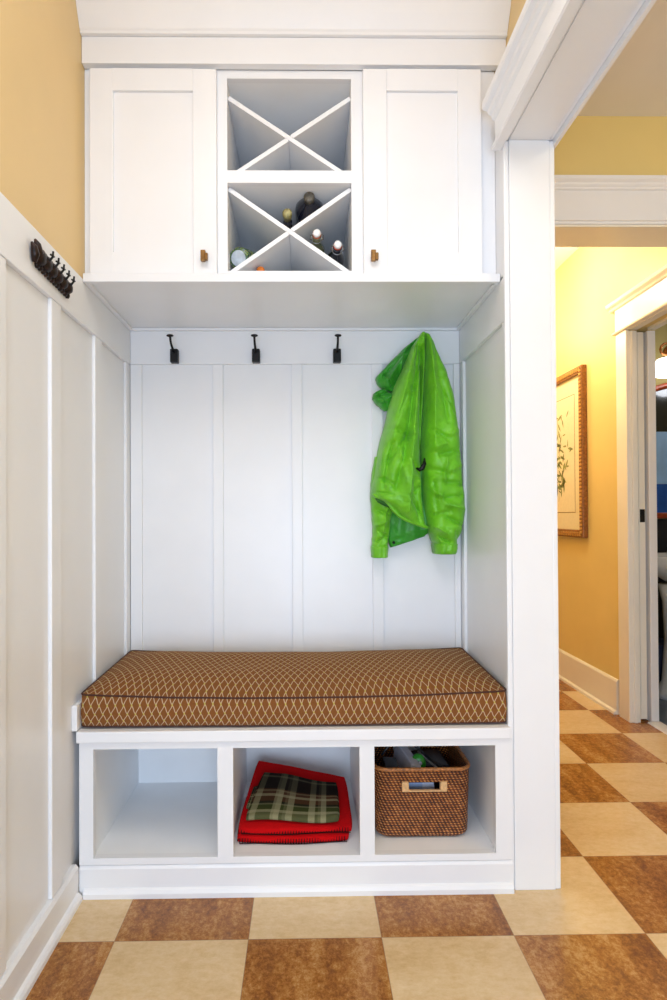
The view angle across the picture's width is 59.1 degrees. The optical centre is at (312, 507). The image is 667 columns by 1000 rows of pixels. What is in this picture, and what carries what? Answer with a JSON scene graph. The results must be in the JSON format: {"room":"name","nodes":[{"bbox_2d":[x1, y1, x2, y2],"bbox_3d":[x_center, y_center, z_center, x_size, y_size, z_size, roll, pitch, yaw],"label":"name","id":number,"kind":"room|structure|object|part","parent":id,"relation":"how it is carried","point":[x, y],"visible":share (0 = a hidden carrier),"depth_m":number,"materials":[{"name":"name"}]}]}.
{"room":"mudroom","nodes":[
{"label":"mudroom","id":0,"kind":"room"},
{"bbox_2d":[0,0,84,278],"bbox_3d":[-0.662,-0.231,0.318,0.128,2.420,3.550,0,-1,-1],"label":"wall","id":1,"kind":"structure","parent":0,"point":[42,71],"depth_m":1.35,"materials":[{"name":"yellow paint"}]},
{"bbox_2d":[0,864,81,999],"bbox_3d":[-0.575,0.933,0.012,0.030,0.086,2.957,0,-1,-1],"label":"baseboard","id":2,"kind":"structure","parent":1,"relation":"attached to","point":[28,960],"depth_m":1.27,"materials":[{"name":"white wood"}]},
{"bbox_3d":[-0.566,0.966,0.008,0.012,0.020,2.950,0,-1,-1],"label":"shoe moulding","id":3,"kind":"part","parent":2,"relation":"part of","materials":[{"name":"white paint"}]},
{"bbox_2d":[0,192,130,977],"bbox_3d":[-0.594,0.180,0.263,0.017,1.597,3.446,0,-1,-1],"label":"paneling","id":4,"kind":"structure","parent":1,"relation":"attached to","point":[65,422],"depth_m":1.36,"materials":[{"name":"white wood"}]},
{"bbox_2d":[30,239,75,298],"bbox_3d":[-0.589,-0.547,1.349,0.029,0.064,0.206,0,-1,-1],"label":"key rack","id":5,"kind":"object","parent":4,"relation":"attached to","point":[43,263],"visible":1,"depth_m":1.33,"materials":[{"name":"metal"}]},
{"bbox_3d":[-0.594,-0.544,1.358,0.020,0.058,0.186,0,-1,-1],"label":"plate","id":6,"kind":"part","parent":5,"relation":"part of","materials":[{"name":"metal"}]},
{"bbox_3d":[-0.595,-0.559,0.262,0.012,0.120,3.430,0,-1,-1],"label":"rail","id":7,"kind":"part","parent":4,"relation":"part of","materials":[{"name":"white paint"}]},
{"bbox_2d":[72,698,81,730],"bbox_3d":[-0.608,0.538,1.727,0.014,0.065,0.469,0,-1,-1],"label":"trim","id":8,"kind":"structure","parent":1,"relation":"attached to","point":[76,708],"depth_m":1.50,"materials":[{"name":"white wood"}]},
{"bbox_2d":[26,679,666,999],"bbox_3d":[1.235,1.005,1.482,3.700,0.051,5.850,0,-1,-1],"label":"floor","id":9,"kind":"structure","parent":0,"point":[601,935],"depth_m":1.36,"materials":[{"name":"beige tile"}]},
{"bbox_2d":[76,722,513,899],"bbox_3d":[-0.045,0.779,1.731,1.113,0.422,0.476,0,-1,-1],"label":"storage bench","id":10,"kind":"object","parent":9,"relation":"on","point":[160,808],"visible":0.77,"depth_m":1.51,"materials":[{"name":"white wood"}]},
{"bbox_3d":[-0.581,0.756,1.719,0.032,0.312,0.402,0,-1,-1],"label":"panel","id":11,"kind":"part","parent":10,"relation":"part of","materials":[{"name":"white paint"}]},
{"bbox_3d":[-0.048,0.747,1.934,1.104,0.296,0.012,0,-1,-1],"label":"panel","id":12,"kind":"part","parent":10,"relation":"part of","materials":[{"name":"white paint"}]},
{"bbox_2d":[81,647,506,726],"bbox_3d":[-0.049,0.507,1.740,1.108,0.115,0.456,0,-1,-1],"label":"bench cushion","id":13,"kind":"object","parent":10,"relation":"on","point":[144,688],"visible":1,"depth_m":1.54,"materials":[{"name":"brown fabric"}]},
{"bbox_2d":[237,761,351,844],"bbox_3d":[-0.045,0.839,1.694,0.322,0.105,0.296,0,-1,-1],"label":"folded blanket","id":14,"kind":"object","parent":10,"relation":"on","point":[251,831],"visible":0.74,"depth_m":1.58,"materials":[{"name":"red fabric"}]},
{"bbox_2d":[246,772,339,822],"bbox_3d":[-0.055,0.821,1.673,0.259,0.059,0.188,0,-1,-1],"label":"folded blanket","id":15,"kind":"object","parent":14,"relation":"on","point":[277,796],"visible":1,"depth_m":1.65,"materials":[{"name":"fabric"}]},
{"bbox_3d":[-0.033,0.976,1.497,1.096,0.023,0.010,0,-1,-1],"label":"shoe moulding","id":16,"kind":"part","parent":10,"relation":"part of","materials":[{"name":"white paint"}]},
{"bbox_2d":[374,746,469,836],"bbox_3d":[0.296,0.793,1.704,0.270,0.193,0.275,0,-1,-1],"label":"wicker basket","id":17,"kind":"object","parent":10,"relation":"in","point":[400,811],"visible":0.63,"depth_m":1.58,"materials":[{"name":"wicker"}]},
{"bbox_2d":[381,757,398,767],"bbox_3d":[0.213,0.797,1.655,0.056,0.168,0.070,0,-1,-1],"label":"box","id":18,"kind":"object","parent":17,"relation":"in","point":[387,762],"visible":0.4,"depth_m":1.65,"materials":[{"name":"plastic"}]},
{"bbox_2d":[393,746,420,767],"bbox_3d":[0.260,0.790,1.696,0.060,0.178,0.158,0,-1,-9],"label":"box","id":19,"kind":"object","parent":17,"relation":"in","point":[403,755],"visible":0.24,"depth_m":1.69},
{"bbox_2d":[381,746,442,766],"bbox_3d":[0.289,0.707,1.706,0.175,0.057,0.064,0,-1,13],"label":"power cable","id":20,"kind":"object","parent":17,"relation":"in","point":[387,747],"visible":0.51,"depth_m":1.70,"materials":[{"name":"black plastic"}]},
{"bbox_2d":[409,783,421,788],"bbox_3d":[0.277,0.804,1.613,0.062,0.153,0.018,0,-1,-1],"label":"booklet","id":21,"kind":"object","parent":17,"relation":"in","point":[411,785],"visible":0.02,"depth_m":1.61,"materials":[{"name":"blue paper"}]},
{"bbox_2d":[413,753,425,766],"bbox_3d":[0.301,0.726,1.666,0.044,0.055,0.039,0,-1,-1],"label":"bottle","id":22,"kind":"object","parent":17,"relation":"in","point":[420,758],"visible":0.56,"depth_m":1.66,"materials":[{"name":"plastic"}]},
{"bbox_2d":[422,782,434,788],"bbox_3d":[0.322,0.803,1.614,0.049,0.152,0.018,0,-1,-1],"label":"booklet","id":23,"kind":"object","parent":17,"relation":"in","point":[426,785],"visible":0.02,"depth_m":1.61,"materials":[{"name":"blue paper"}]},
{"bbox_2d":[412,749,449,788],"bbox_3d":[0.352,0.811,1.742,0.085,0.145,0.130,0,-1,-4],"label":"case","id":24,"kind":"object","parent":17,"relation":"in","point":[435,754],"visible":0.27,"depth_m":1.73,"materials":[{"name":"plastic"}]},
{"bbox_2d":[417,751,436,766],"bbox_3d":[0.335,0.729,1.695,0.008,0.014,0.122,0,-1,-20],"label":"rod","id":25,"kind":"object","parent":24,"relation":"on","point":[426,759],"visible":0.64,"depth_m":1.69,"materials":[{"name":"metal"}]},
{"bbox_3d":[0.490,0.751,1.734,0.035,0.312,0.402,0,-1,-1],"label":"panel","id":26,"kind":"part","parent":10,"relation":"part of","materials":[{"name":"white paint"}]},
{"bbox_2d":[648,721,666,734],"bbox_3d":[1.579,0.984,2.460,0.065,0.006,0.494,0,-1,-1],"label":"threshold","id":27,"kind":"object","parent":9,"relation":"on","point":[662,727],"visible":1,"depth_m":2.66,"materials":[{"name":"white wood"}]},
{"bbox_2d":[658,637,663,681],"bbox_3d":[1.859,0.864,3.288,0.250,0.258,0.250,0,-1,-1],"label":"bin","id":28,"kind":"object","parent":9,"relation":"on","point":[660,640],"visible":0.1,"depth_m":3.18,"materials":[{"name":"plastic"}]},
{"bbox_2d":[657,552,666,700],"bbox_3d":[2.001,0.574,3.082,0.540,0.835,0.430,0,-1,-1],"label":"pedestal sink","id":29,"kind":"object","parent":9,"relation":"on","point":[662,556],"visible":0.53,"depth_m":3.07,"materials":[{"name":"white ceramic"}]},
{"bbox_2d":[657,552,666,580],"bbox_3d":[1.999,0.327,3.085,0.540,0.160,0.430,0,-1,-1],"label":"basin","id":30,"kind":"object","parent":29,"relation":"in","point":[662,556],"depth_m":3.00,"materials":[{"name":"white ceramic"}]},
{"bbox_2d":[492,7,510,73],"bbox_3d":[0.555,-0.212,2.978,0.089,2.420,2.865,0,-1,-1],"label":"wall","id":31,"kind":"structure","parent":0,"point":[509,24],"depth_m":1.57,"materials":[{"name":"yellow paint"}]},
{"bbox_2d":[459,149,506,722],"bbox_3d":[0.516,-0.038,1.770,0.025,2.050,0.456,0,-1,-1],"label":"paneling","id":32,"kind":"structure","parent":31,"relation":"attached to","point":[481,336],"depth_m":1.74,"materials":[{"name":"white wood"}]},
{"bbox_3d":[0.507,-0.549,1.770,0.012,0.116,0.444,0,-1,-1],"label":"rail","id":33,"kind":"part","parent":32,"relation":"part of","materials":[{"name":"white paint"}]},
{"bbox_3d":[0.514,-0.840,1.588,0.024,0.450,0.076,0,-1,-1],"label":"casing","id":34,"kind":"part","parent":32,"relation":"part of","materials":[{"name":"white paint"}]},
{"bbox_2d":[482,0,656,889],"bbox_3d":[0.571,-0.055,0.083,0.199,2.052,3.050,0,-1,-1],"label":"door frame","id":35,"kind":"structure","parent":31,"relation":"attached to","point":[528,190],"depth_m":1.52,"materials":[{"name":"white wood"}]},
{"bbox_3d":[0.507,-1.019,0.059,0.080,0.124,2.984,0,-1,-1],"label":"head casing","id":36,"kind":"part","parent":35,"relation":"part of","materials":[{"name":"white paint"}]},
{"bbox_3d":[0.646,-1.020,0.062,0.040,0.120,2.986,0,-1,-1],"label":"head casing","id":37,"kind":"part","parent":35,"relation":"part of","materials":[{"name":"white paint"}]},
{"bbox_2d":[511,0,525,34],"bbox_3d":[0.586,-1.218,0.062,0.079,0.464,2.984,0,-1,-1],"label":"wall","id":38,"kind":"structure","parent":0,"point":[517,6],"depth_m":1.52,"materials":[{"name":"yellow paint"}]},
{"bbox_2d":[555,247,578,269],"bbox_3d":[1.825,-1.466,3.240,2.647,0.079,2.400,0,-1,-1],"label":"ceiling","id":39,"kind":"structure","parent":0,"point":[562,254],"depth_m":3.30,"materials":[{"name":"paint"}]},
{"bbox_2d":[554,116,666,174],"bbox_3d":[1.236,-1.205,2.109,1.258,0.456,0.140,0,-1,-1],"label":"wall header","id":40,"kind":"structure","parent":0,"point":[592,145],"depth_m":2.04,"materials":[{"name":"paint"}]},
{"bbox_2d":[554,175,666,722],"bbox_3d":[1.238,-0.070,2.419,1.258,2.118,0.858,0,-1,-1],"label":"door frame","id":41,"kind":"structure","parent":40,"relation":"attached to","point":[646,301],"depth_m":2.71,"materials":[{"name":"beige paint"}]},
{"bbox_3d":[1.450,-0.965,2.525,0.042,0.037,0.670,0,-1,-1],"label":"head crown","id":42,"kind":"part","parent":41,"relation":"part of","materials":[{"name":"beige paint"}]},
{"bbox_2d":[555,247,666,679],"bbox_3d":[1.529,-0.214,3.299,0.130,2.420,2.249,0,-1,-1],"label":"wall","id":43,"kind":"structure","parent":0,"point":[586,282],"depth_m":3.04,"materials":[{"name":"paint"}]},
{"bbox_2d":[556,364,587,537],"bbox_3d":[1.443,-0.300,3.456,0.034,0.927,0.655,0,-1,-1],"label":"framed print","id":44,"kind":"object","parent":43,"relation":"attached to","point":[571,387],"visible":0.51,"depth_m":3.27,"materials":[{"name":"brown wood"}]},
{"bbox_2d":[559,648,618,714],"bbox_3d":[1.452,0.917,3.568,0.028,0.165,1.488,0,-1,-1],"label":"baseboard","id":45,"kind":"structure","parent":43,"relation":"attached to","point":[602,688],"depth_m":3.08,"materials":[{"name":"beige paint"}]},
{"bbox_3d":[1.445,0.990,3.568,0.014,0.018,1.485,0,-1,-1],"label":"shoe moulding","id":46,"kind":"part","parent":45,"relation":"part of","materials":[{"name":"beige paint"}]},
{"bbox_2d":[637,332,646,718],"bbox_3d":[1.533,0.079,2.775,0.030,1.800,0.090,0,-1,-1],"label":"door","id":47,"kind":"structure","parent":43,"relation":"in","point":[640,350],"depth_m":2.73,"materials":[{"name":"beige paint"}]},
{"bbox_2d":[578,0,666,115],"bbox_3d":[1.255,-1.413,0.311,1.268,0.074,3.460,0,-1,-1],"label":"ceiling","id":48,"kind":"structure","parent":0,"point":[635,84],"depth_m":1.86,"materials":[{"name":"paint"}]},
{"bbox_2d":[650,324,666,518],"bbox_3d":[2.371,-0.216,3.485,1.560,2.420,0.100,0,-1,-1],"label":"wall","id":49,"kind":"structure","parent":0,"point":[660,333],"depth_m":3.44,"materials":[{"name":"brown paint"}]},
{"bbox_2d":[655,342,666,377],"bbox_3d":[2.035,-0.851,3.318,0.231,0.210,0.234,0,-1,-1],"label":"vanity light","id":50,"kind":"object","parent":49,"relation":"attached to","point":[660,364],"visible":0.89,"depth_m":3.28,"materials":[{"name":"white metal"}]},
{"bbox_3d":[2.016,-0.796,3.296,0.192,0.100,0.192,0,-1,-1],"label":"lamp shade","id":51,"kind":"part","parent":50,"relation":"part of","materials":[{"name":"white glass"}]},
{"bbox_3d":[2.047,-0.897,3.343,0.182,0.081,0.070,0,-1,-36],"label":"scroll arm","id":52,"kind":"part","parent":50,"relation":"part of","materials":[{"name":"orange metal"}]},
{"bbox_2d":[656,383,666,517],"bbox_3d":[2.176,-0.342,3.418,0.626,0.803,0.038,0,-1,-1],"label":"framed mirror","id":53,"kind":"object","parent":49,"relation":"attached to","point":[661,389],"visible":0.16,"depth_m":3.42,"materials":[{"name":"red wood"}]},
{"bbox_3d":[2.177,-0.293,3.424,0.590,0.304,0.006,0,-1,-1],"label":"pale panel","id":54,"kind":"part","parent":53,"relation":"part of","materials":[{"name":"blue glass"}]},
{"bbox_3d":[2.175,-0.586,3.427,0.590,0.280,0.006,0,-1,-1],"label":"dark glass","id":55,"kind":"part","parent":53,"relation":"part of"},
{"bbox_3d":[2.178,-0.057,3.422,0.590,0.166,0.006,0,-1,-1],"label":"blue panel","id":56,"kind":"part","parent":53,"relation":"part of","materials":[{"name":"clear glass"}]},
{"bbox_2d":[657,519,666,637],"bbox_3d":[2.326,0.528,3.420,1.460,0.928,0.014,0,-1,-1],"label":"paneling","id":57,"kind":"structure","parent":49,"relation":"attached to","point":[661,523],"depth_m":3.41,"materials":[{"name":"black wood"}]},
{"bbox_3d":[-0.002,-0.218,2.050,1.255,2.420,0.104,0,-1,-1],"label":"wall","id":58,"kind":"structure","parent":0,"visible":0},
{"bbox_2d":[76,0,510,330],"bbox_3d":[-0.049,-1.012,1.738,1.144,0.826,0.498,0,-1,-1],"label":"upper cabinet","id":59,"kind":"object","parent":58,"relation":"attached to","point":[206,121],"visible":0.99,"depth_m":1.59,"materials":[{"name":"white wood"}]},
{"bbox_3d":[-0.428,-0.904,1.587,0.339,0.558,0.019,0,-1,-1],"label":"door","id":60,"kind":"part","parent":59,"relation":"part of","materials":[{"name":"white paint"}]},
{"bbox_3d":[-0.288,-0.671,1.567,0.020,0.030,0.022,0,-1,-1],"label":"knob","id":61,"kind":"part","parent":59,"relation":"part of","materials":[{"name":"brown metal"}]},
{"bbox_2d":[230,247,255,267],"bbox_3d":[-0.168,-0.726,1.769,0.062,0.112,0.274,0,-1,17],"label":"wine bottle","id":62,"kind":"object","parent":59,"relation":"in","point":[238,255],"visible":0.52,"depth_m":1.64,"materials":[{"name":"green glass"}]},
{"bbox_2d":[256,266,264,270],"bbox_3d":[-0.149,-0.675,1.789,0.050,0.050,0.242,0,-1,-1],"label":"wine bottle","id":63,"kind":"object","parent":59,"relation":"in","point":[260,268],"visible":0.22,"depth_m":1.67,"materials":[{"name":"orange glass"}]},
{"bbox_2d":[282,208,292,228],"bbox_3d":[-0.072,-0.826,1.756,0.032,0.032,0.222,0,-1,-1],"label":"wine bottle","id":64,"kind":"object","parent":59,"relation":"in","point":[287,213],"visible":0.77,"depth_m":1.65,"materials":[{"name":"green glass"}]},
{"bbox_3d":[-0.072,-0.826,1.759,0.032,0.032,0.216,0,-1,-1],"label":"glass","id":65,"kind":"part","parent":64,"relation":"part of","materials":[{"name":"black glass"}]},
{"bbox_3d":[-0.059,-0.909,1.612,1.119,0.572,0.018,0,-1,-1],"label":"frame","id":66,"kind":"part","parent":59,"relation":"part of","materials":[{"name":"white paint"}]},
{"bbox_2d":[92,284,491,327],"bbox_3d":[-0.056,-0.615,1.781,1.110,0.014,0.406,0,-1,-1],"label":"shelf","id":67,"kind":"object","parent":59,"relation":"attached to","point":[135,305],"depth_m":1.76,"materials":[{"name":"white wood"}]},
{"bbox_3d":[-0.048,-1.348,1.550,1.144,0.158,0.114,0,-1,-1],"label":"crown moulding","id":68,"kind":"part","parent":59,"relation":"part of","materials":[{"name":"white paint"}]},
{"bbox_2d":[295,192,322,223],"bbox_3d":[-0.007,-0.867,1.790,0.088,0.090,0.288,0,-1,-1],"label":"wine bottle","id":69,"kind":"object","parent":59,"relation":"in","point":[309,204],"visible":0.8,"depth_m":1.68,"materials":[{"name":"black glass"}]},
{"bbox_2d":[310,229,324,252],"bbox_3d":[0.014,-0.761,1.751,0.051,0.048,0.250,0,-1,-1],"label":"wine bottle","id":70,"kind":"object","parent":59,"relation":"in","point":[316,235],"visible":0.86,"depth_m":1.65,"materials":[{"name":"green glass"}]},
{"bbox_3d":[0.014,-0.761,1.758,0.051,0.048,0.237,0,-1,-1],"label":"glass","id":71,"kind":"part","parent":70,"relation":"part of","materials":[{"name":"glass"}]},
{"bbox_2d":[328,240,343,265],"bbox_3d":[0.065,-0.729,1.761,0.055,0.052,0.270,0,-1,-1],"label":"wine bottle","id":72,"kind":"object","parent":59,"relation":"in","point":[335,253],"visible":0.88,"depth_m":1.66,"materials":[{"name":"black glass"}]},
{"bbox_3d":[0.065,-0.729,1.768,0.055,0.052,0.257,0,-1,-1],"label":"glass","id":73,"kind":"part","parent":72,"relation":"part of","materials":[{"name":"black glass"}]},
{"bbox_3d":[0.166,-0.674,1.573,0.020,0.030,0.022,0,-1,-1],"label":"knob","id":74,"kind":"part","parent":59,"relation":"part of","materials":[{"name":"brown metal"}]},
{"bbox_3d":[0.298,-0.910,1.597,0.320,0.558,0.019,0,-1,-1],"label":"door","id":75,"kind":"part","parent":59,"relation":"part of","materials":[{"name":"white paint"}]},
{"bbox_2d":[129,331,461,651],"bbox_3d":[-0.054,0.192,1.985,1.134,1.600,0.017,0,-1,-1],"label":"paneling","id":76,"kind":"structure","parent":58,"relation":"attached to","point":[251,523],"depth_m":1.99,"materials":[{"name":"white wood"}]},
{"bbox_2d":[166,334,178,363],"bbox_3d":[-0.460,-0.523,1.931,0.026,0.077,0.092,0,-1,-1],"label":"coat hook","id":77,"kind":"object","parent":76,"relation":"attached to","point":[174,353],"visible":1,"depth_m":1.95,"materials":[{"name":"black metal"}]},
{"bbox_2d":[251,334,259,363],"bbox_3d":[-0.188,-0.524,1.935,0.026,0.077,0.092,0,-1,-1],"label":"coat hook","id":78,"kind":"object","parent":76,"relation":"attached to","point":[255,352],"visible":1,"depth_m":1.95,"materials":[{"name":"black metal"}]},
{"bbox_3d":[-0.058,-0.543,1.989,1.111,0.114,0.011,0,-1,-1],"label":"rail","id":79,"kind":"part","parent":76,"relation":"part of","materials":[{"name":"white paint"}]},
{"bbox_2d":[333,334,341,363],"bbox_3d":[0.083,-0.526,1.939,0.026,0.077,0.092,0,-1,-1],"label":"coat hook","id":80,"kind":"object","parent":76,"relation":"attached to","point":[336,352],"visible":1,"depth_m":1.96,"materials":[{"name":"black metal"}]},
{"bbox_3d":[0.367,-0.519,1.943,0.026,0.077,0.092,0,-1,-1],"label":"coat hook","id":81,"kind":"object","parent":76,"relation":"attached to","visible":0},
{"bbox_2d":[370,332,464,557],"bbox_3d":[0.347,-0.202,1.900,0.310,0.730,0.143,0,-1,-1],"label":"jacket","id":82,"kind":"object","parent":81,"relation":"hanging from","point":[417,490],"visible":1,"depth_m":1.88,"materials":[{"name":"green fabric"}]},
{"bbox_2d":[372,338,416,411],"bbox_3d":[0.282,-0.441,1.925,0.166,0.238,0.093,0,-1,-1],"label":"hood","id":83,"kind":"object","parent":82,"relation":"attached to","point":[389,380],"depth_m":1.91,"materials":[{"name":"green fabric"}]},
{"bbox_3d":[0.324,-0.039,1.948,0.160,0.342,0.035,0,-1,-1],"label":"panel","id":84,"kind":"part","parent":82,"relation":"part of","materials":[{"name":"green fabric"}]}
]}

